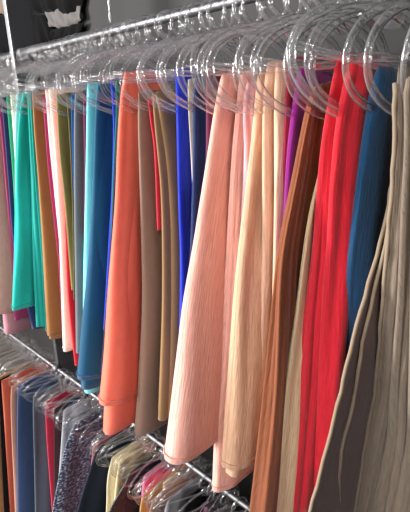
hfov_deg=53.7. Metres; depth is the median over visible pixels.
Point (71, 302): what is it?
scarf
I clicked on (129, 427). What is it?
hanger
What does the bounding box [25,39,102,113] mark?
hanger
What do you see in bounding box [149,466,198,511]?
scarf
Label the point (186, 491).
scarf
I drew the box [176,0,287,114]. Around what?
hanger
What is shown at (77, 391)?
hanger
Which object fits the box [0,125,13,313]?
scarf
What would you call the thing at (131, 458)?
scarf
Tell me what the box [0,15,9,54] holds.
garment
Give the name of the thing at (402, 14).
hanger
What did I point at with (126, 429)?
hanger
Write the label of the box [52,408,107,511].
scarf
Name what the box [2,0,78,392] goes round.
post
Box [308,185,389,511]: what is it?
scarf
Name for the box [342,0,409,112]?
hanger
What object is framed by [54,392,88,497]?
scarf
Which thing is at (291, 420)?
scarf
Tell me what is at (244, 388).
scarf
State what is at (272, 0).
hanger
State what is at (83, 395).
hanger
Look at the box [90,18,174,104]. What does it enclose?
hanger
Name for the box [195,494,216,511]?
scarf
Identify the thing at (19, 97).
scarf
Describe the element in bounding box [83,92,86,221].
scarf
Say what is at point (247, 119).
scarf
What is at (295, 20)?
hanger
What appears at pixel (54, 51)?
hanger
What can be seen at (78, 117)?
scarf
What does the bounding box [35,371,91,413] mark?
hanger
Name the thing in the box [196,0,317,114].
hanger
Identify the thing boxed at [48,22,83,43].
garment
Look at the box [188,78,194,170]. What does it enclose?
scarf
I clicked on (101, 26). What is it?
hanger
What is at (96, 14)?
clothes rack
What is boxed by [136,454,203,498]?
hanger
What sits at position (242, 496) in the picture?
hanger
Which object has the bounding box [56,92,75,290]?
scarf
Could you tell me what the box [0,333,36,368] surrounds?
hanger
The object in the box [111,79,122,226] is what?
scarf
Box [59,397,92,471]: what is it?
scarf
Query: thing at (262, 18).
hanger
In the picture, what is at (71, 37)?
hanger
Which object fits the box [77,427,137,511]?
scarf
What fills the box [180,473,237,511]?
hanger
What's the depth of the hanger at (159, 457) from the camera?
1.14 m
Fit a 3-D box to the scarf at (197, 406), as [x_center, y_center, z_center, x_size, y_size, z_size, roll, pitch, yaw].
[0.025,0.098,0.709,0.250,0.776,0.077,-13,24,-32]
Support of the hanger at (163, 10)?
hanging from the rail at (218, 5)
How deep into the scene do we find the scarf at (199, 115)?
0.66 m
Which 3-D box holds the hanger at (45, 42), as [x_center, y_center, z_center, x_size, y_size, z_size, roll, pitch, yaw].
[-0.405,-0.470,1.061,0.203,0.161,0.008,-7,21,-19]
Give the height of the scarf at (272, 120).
0.636 m
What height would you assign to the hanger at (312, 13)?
0.176 m
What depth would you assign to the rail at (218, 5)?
0.73 m
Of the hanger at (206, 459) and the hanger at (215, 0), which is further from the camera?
the hanger at (206, 459)
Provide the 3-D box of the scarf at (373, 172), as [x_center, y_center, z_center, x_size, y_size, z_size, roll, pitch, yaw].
[0.226,0.241,0.638,0.107,0.980,0.036,-18,27,-40]
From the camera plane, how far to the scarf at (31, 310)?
1.31 m
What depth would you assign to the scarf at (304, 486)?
0.57 m
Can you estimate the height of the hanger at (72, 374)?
0.164 m
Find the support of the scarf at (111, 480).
hanging from the hanger at (126, 429)
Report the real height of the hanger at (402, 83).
0.170 m
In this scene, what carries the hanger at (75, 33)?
hanging from the rail at (218, 5)
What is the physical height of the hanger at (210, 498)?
0.173 m
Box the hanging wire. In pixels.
[107,0,112,36]
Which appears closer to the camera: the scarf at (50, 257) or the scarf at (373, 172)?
the scarf at (373, 172)
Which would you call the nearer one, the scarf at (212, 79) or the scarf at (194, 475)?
the scarf at (212, 79)
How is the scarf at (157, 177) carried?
hanging from the hanger at (163, 10)
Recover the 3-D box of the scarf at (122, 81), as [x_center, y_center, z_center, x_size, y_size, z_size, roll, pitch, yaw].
[-0.158,-0.048,0.882,0.014,0.618,0.214,19,27,42]
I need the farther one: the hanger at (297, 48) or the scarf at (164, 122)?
the scarf at (164, 122)
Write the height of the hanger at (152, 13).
0.166 m
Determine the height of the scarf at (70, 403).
0.890 m
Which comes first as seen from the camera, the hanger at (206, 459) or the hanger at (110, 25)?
the hanger at (110, 25)
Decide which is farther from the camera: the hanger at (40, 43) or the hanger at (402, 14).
the hanger at (40, 43)
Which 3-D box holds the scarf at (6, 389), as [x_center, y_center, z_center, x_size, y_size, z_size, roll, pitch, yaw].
[-0.758,0.886,1.774,0.303,0.890,0.030,-17,26,-39]
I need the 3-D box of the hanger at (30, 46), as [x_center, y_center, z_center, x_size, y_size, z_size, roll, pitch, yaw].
[-0.448,-0.478,1.110,0.229,0.182,0.010,-7,21,-20]
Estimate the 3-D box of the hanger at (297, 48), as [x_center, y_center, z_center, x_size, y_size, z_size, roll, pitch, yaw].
[0.170,-0.257,0.482,0.210,0.166,0.009,-16,25,-37]
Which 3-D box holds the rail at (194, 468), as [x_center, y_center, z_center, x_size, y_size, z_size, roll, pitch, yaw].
[-0.551,0.413,1.498,3.823,0.015,0.015,16,26,38]
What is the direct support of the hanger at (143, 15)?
hanging from the rail at (218, 5)
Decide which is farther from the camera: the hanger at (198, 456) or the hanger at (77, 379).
the hanger at (77, 379)
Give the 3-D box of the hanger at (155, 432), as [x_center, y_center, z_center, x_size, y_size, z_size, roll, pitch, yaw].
[-0.164,0.596,1.202,0.208,0.165,0.008,-17,26,-39]
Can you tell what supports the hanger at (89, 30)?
hanging from the rail at (218, 5)
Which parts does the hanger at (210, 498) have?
neck plate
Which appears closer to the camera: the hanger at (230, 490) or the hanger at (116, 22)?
the hanger at (116, 22)
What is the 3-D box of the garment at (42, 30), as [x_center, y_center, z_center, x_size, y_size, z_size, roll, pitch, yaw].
[-0.718,-0.984,1.755,0.080,0.162,0.299,-18,27,-40]
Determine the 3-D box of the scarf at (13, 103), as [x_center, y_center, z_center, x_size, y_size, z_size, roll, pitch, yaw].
[-0.542,-0.226,1.284,0.175,0.543,0.018,-18,27,-40]
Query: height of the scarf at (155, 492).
0.889 m
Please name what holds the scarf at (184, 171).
hanging from the hanger at (193, 1)
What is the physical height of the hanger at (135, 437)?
0.173 m
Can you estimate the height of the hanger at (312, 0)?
0.176 m
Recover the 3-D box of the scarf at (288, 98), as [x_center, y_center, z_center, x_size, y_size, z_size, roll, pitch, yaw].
[0.144,-0.099,0.601,0.019,0.353,0.111,17,26,38]
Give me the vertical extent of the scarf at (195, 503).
0.889 m
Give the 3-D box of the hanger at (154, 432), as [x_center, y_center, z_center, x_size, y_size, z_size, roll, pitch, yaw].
[-0.162,0.594,1.211,0.212,0.169,0.008,-6,21,-17]
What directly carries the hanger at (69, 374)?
hanging from the rail at (194, 468)
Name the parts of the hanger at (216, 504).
neck plate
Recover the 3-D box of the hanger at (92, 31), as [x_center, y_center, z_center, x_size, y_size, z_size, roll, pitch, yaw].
[-0.248,-0.415,0.922,0.010,0.171,0.214,18,26,40]
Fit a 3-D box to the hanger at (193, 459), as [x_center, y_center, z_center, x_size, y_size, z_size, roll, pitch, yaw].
[-0.042,0.626,1.129,0.216,0.173,0.007,-10,22,-26]
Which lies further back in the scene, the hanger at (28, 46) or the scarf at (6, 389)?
the scarf at (6, 389)
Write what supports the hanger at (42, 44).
hanging from the rail at (218, 5)
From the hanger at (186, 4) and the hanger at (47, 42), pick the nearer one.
the hanger at (186, 4)
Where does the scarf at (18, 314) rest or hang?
hanging from the hanger
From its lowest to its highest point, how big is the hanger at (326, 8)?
0.168 m
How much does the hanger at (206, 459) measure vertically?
0.178 m
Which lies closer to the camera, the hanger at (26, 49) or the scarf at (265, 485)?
the scarf at (265, 485)
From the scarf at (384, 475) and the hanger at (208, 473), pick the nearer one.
the scarf at (384, 475)
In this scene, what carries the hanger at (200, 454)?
hanging from the rail at (194, 468)
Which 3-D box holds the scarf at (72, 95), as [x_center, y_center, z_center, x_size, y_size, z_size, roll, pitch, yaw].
[-0.273,-0.192,1.011,0.147,0.403,0.011,-18,27,-40]
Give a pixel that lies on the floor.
(7, 353)
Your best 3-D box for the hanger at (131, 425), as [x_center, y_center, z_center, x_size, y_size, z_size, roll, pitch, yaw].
[-0.204,0.582,1.242,0.211,0.168,0.008,-4,20,-10]
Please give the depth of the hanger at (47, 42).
1.01 m
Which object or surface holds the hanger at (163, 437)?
hanging from the rail at (194, 468)
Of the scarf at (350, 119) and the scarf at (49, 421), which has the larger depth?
the scarf at (49, 421)
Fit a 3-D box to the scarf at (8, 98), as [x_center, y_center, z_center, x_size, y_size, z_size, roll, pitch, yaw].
[-0.569,-0.175,1.327,0.180,0.657,0.018,-18,27,-40]
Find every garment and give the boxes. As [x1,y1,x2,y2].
[0,0,3,13]
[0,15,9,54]
[30,0,86,13]
[32,13,56,46]
[45,6,82,27]
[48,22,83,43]
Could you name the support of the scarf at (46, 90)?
hanging from the hanger at (55, 39)
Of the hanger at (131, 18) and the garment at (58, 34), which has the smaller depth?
the hanger at (131, 18)
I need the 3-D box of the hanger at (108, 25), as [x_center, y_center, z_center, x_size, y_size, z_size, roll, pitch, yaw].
[-0.188,-0.392,0.845,0.202,0.160,0.004,-17,26,-41]
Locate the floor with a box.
[0,330,28,375]
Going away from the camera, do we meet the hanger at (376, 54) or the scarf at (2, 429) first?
the hanger at (376, 54)
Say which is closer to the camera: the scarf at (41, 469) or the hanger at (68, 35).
the hanger at (68, 35)
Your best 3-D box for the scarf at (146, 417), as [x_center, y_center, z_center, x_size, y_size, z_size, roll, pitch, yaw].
[-0.098,0.050,0.884,0.175,0.765,0.042,-16,25,-37]
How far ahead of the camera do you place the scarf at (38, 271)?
1.20 m
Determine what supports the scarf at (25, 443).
hanging from the hanger
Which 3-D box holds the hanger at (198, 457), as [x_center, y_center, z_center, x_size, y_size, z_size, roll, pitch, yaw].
[-0.090,0.613,1.155,0.210,0.167,0.004,-17,26,-39]
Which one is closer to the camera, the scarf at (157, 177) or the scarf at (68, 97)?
the scarf at (157, 177)
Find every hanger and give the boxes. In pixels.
[0,44,75,106]
[0,46,79,114]
[0,47,62,112]
[0,48,55,106]
[0,49,69,107]
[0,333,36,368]
[2,46,71,107]
[4,44,84,108]
[6,43,80,109]
[9,42,86,107]
[12,42,86,105]
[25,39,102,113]
[25,51,102,104]
[29,35,110,112]
[30,36,112,108]
[32,33,114,116]
[33,37,103,105]
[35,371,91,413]
[42,374,91,415]
[44,374,81,417]
[45,32,122,106]
[51,379,99,421]
[53,31,124,110]
[55,391,99,430]
[56,29,134,109]
[56,30,123,106]
[56,379,97,426]
[58,26,130,112]
[63,22,170,112]
[63,395,102,435]
[71,25,141,105]
[71,25,156,100]
[73,396,103,435]
[74,18,171,111]
[80,21,173,102]
[80,406,103,449]
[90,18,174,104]
[96,427,158,466]
[98,15,181,113]
[99,429,159,464]
[103,13,204,104]
[106,425,165,467]
[109,10,213,106]
[111,437,159,477]
[115,432,163,476]
[119,9,217,112]
[119,432,163,486]
[127,437,164,499]
[132,449,196,500]
[135,450,200,504]
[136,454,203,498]
[137,1,246,112]
[137,4,234,108]
[137,6,226,113]
[143,457,200,504]
[146,456,206,510]
[147,454,200,507]
[151,459,212,511]
[154,459,212,510]
[156,0,256,105]
[157,464,212,511]
[159,0,267,111]
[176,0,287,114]
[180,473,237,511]
[190,0,262,107]
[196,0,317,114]
[200,480,226,511]
[201,0,291,112]
[206,0,337,115]
[207,487,239,511]
[216,490,249,511]
[231,496,246,511]
[232,0,341,113]
[235,0,363,108]
[250,0,367,115]
[253,0,377,116]
[283,0,384,119]
[286,0,409,117]
[288,0,388,110]
[304,0,409,111]
[308,0,409,98]
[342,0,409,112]
[363,0,409,115]
[400,27,409,101]
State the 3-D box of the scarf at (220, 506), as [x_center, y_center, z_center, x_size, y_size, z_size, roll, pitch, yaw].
[0.022,1.083,1.234,0.046,0.890,0.124,16,25,37]
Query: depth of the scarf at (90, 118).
0.90 m
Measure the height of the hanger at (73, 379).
0.159 m
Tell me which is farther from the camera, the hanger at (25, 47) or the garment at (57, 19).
the garment at (57, 19)
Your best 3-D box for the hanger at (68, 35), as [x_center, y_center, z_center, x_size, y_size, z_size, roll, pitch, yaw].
[-0.305,-0.427,0.965,0.225,0.178,0.007,-12,23,-30]
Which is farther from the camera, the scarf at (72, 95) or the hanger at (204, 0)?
the scarf at (72, 95)
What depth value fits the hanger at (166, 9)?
0.70 m
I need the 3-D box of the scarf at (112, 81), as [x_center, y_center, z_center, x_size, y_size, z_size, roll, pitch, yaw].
[-0.167,-0.101,0.898,0.180,0.544,0.019,-18,27,-40]
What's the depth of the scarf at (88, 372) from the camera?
0.92 m
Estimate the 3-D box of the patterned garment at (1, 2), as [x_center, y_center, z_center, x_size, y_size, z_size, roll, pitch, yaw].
[-1.041,-1.289,2.008,0.061,0.204,0.441,-18,27,-40]
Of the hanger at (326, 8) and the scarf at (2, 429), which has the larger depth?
the scarf at (2, 429)
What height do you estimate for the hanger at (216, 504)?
0.165 m
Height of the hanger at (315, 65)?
0.164 m
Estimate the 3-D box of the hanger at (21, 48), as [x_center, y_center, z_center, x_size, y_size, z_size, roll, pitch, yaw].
[-0.511,-0.500,1.158,0.214,0.171,0.003,-9,22,-23]
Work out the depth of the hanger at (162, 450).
1.13 m
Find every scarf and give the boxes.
[0,100,28,319]
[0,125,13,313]
[0,357,47,511]
[0,358,51,511]
[1,97,44,328]
[1,360,52,511]
[3,312,31,333]
[6,96,14,207]
[10,93,17,152]
[11,90,38,310]
[11,368,51,511]
[15,93,22,186]
[17,371,58,511]
[27,90,46,330]
[32,90,61,338]
[33,383,60,511]
[42,95,62,340]
[45,89,58,233]
[45,386,81,508]
[49,86,83,351]
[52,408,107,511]
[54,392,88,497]
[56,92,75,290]
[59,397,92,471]
[64,206,78,365]
[67,95,74,299]
[68,395,84,406]
[71,93,74,187]
[74,90,86,353]
[76,80,112,389]
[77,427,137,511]
[83,83,100,393]
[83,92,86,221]
[91,425,130,462]
[98,70,165,434]
[101,81,122,372]
[103,77,121,329]
[106,436,148,511]
[109,451,164,511]
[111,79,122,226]
[114,441,156,499]
[134,90,168,435]
[140,461,192,511]
[141,461,172,499]
[147,97,161,230]
[147,464,183,490]
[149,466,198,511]
[152,90,179,420]
[163,70,257,492]
[163,469,182,488]
[164,476,202,511]
[175,67,204,327]
[183,485,205,511]
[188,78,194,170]
[189,69,205,263]
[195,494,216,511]
[206,66,244,158]
[206,499,222,511]
[221,72,265,476]
[240,81,256,228]
[249,81,331,511]
[261,59,287,385]
[277,175,317,511]
[283,56,323,194]
[283,65,331,216]
[293,52,352,511]
[301,52,334,77]
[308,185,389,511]
[314,52,387,487]
[346,66,397,357]
[353,65,409,511]
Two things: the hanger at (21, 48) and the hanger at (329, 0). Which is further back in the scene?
the hanger at (21, 48)
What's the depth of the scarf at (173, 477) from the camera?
1.17 m
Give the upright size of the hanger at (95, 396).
0.159 m
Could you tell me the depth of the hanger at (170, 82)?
0.79 m
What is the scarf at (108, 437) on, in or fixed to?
hanging from the hanger
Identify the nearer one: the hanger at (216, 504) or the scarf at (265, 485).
the scarf at (265, 485)
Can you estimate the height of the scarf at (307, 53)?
0.614 m
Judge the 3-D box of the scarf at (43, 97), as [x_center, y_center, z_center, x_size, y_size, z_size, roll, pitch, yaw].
[-0.383,-0.080,1.178,0.015,0.727,0.154,18,27,41]
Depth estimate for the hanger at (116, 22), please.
0.81 m
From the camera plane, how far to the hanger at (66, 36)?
0.95 m
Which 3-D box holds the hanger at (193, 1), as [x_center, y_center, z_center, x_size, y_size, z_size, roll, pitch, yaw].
[-0.013,-0.322,0.669,0.218,0.173,0.005,-13,24,-31]
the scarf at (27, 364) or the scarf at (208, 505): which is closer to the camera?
the scarf at (208, 505)
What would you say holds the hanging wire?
attached to the rail at (218, 5)
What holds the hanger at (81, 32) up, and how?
hanging from the rail at (218, 5)
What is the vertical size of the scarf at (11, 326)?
0.816 m
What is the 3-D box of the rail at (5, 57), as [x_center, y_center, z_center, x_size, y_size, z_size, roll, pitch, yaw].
[-1.184,-0.820,1.821,0.015,0.015,1.875,-18,27,-40]
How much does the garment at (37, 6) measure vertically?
0.259 m
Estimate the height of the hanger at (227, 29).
0.168 m
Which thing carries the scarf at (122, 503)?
hanging from the hanger at (154, 432)
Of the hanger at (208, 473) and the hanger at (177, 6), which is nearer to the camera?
the hanger at (177, 6)
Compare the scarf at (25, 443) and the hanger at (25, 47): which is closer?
the hanger at (25, 47)
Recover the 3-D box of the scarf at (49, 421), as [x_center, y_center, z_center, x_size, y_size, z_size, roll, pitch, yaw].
[-0.551,0.935,1.642,0.209,0.890,0.026,-16,25,-37]
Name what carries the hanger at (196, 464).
hanging from the rail at (194, 468)
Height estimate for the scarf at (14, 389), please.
0.890 m
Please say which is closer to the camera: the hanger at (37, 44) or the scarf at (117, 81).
the scarf at (117, 81)
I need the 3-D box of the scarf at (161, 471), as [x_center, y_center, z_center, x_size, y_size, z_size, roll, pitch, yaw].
[-0.181,1.052,1.318,0.264,0.890,0.022,-19,27,-41]
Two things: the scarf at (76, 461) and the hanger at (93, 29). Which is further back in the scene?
the scarf at (76, 461)
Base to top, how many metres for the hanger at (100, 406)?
0.164 m
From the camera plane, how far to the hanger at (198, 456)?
1.13 m
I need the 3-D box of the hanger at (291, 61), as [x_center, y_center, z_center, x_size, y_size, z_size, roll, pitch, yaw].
[0.169,-0.257,0.493,0.223,0.176,0.004,-17,24,-37]
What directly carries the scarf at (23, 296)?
hanging from the hanger at (28, 46)
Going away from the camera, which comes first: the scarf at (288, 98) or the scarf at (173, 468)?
the scarf at (288, 98)
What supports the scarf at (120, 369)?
hanging from the hanger at (143, 15)
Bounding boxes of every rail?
[0,54,10,61]
[0,325,249,511]
[22,0,263,55]
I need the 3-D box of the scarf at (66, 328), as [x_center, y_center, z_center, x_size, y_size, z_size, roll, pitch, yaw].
[-0.357,-0.079,1.130,0.173,0.730,0.037,-18,27,-40]
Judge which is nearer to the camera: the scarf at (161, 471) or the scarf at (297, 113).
the scarf at (297, 113)
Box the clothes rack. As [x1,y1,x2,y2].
[0,0,409,511]

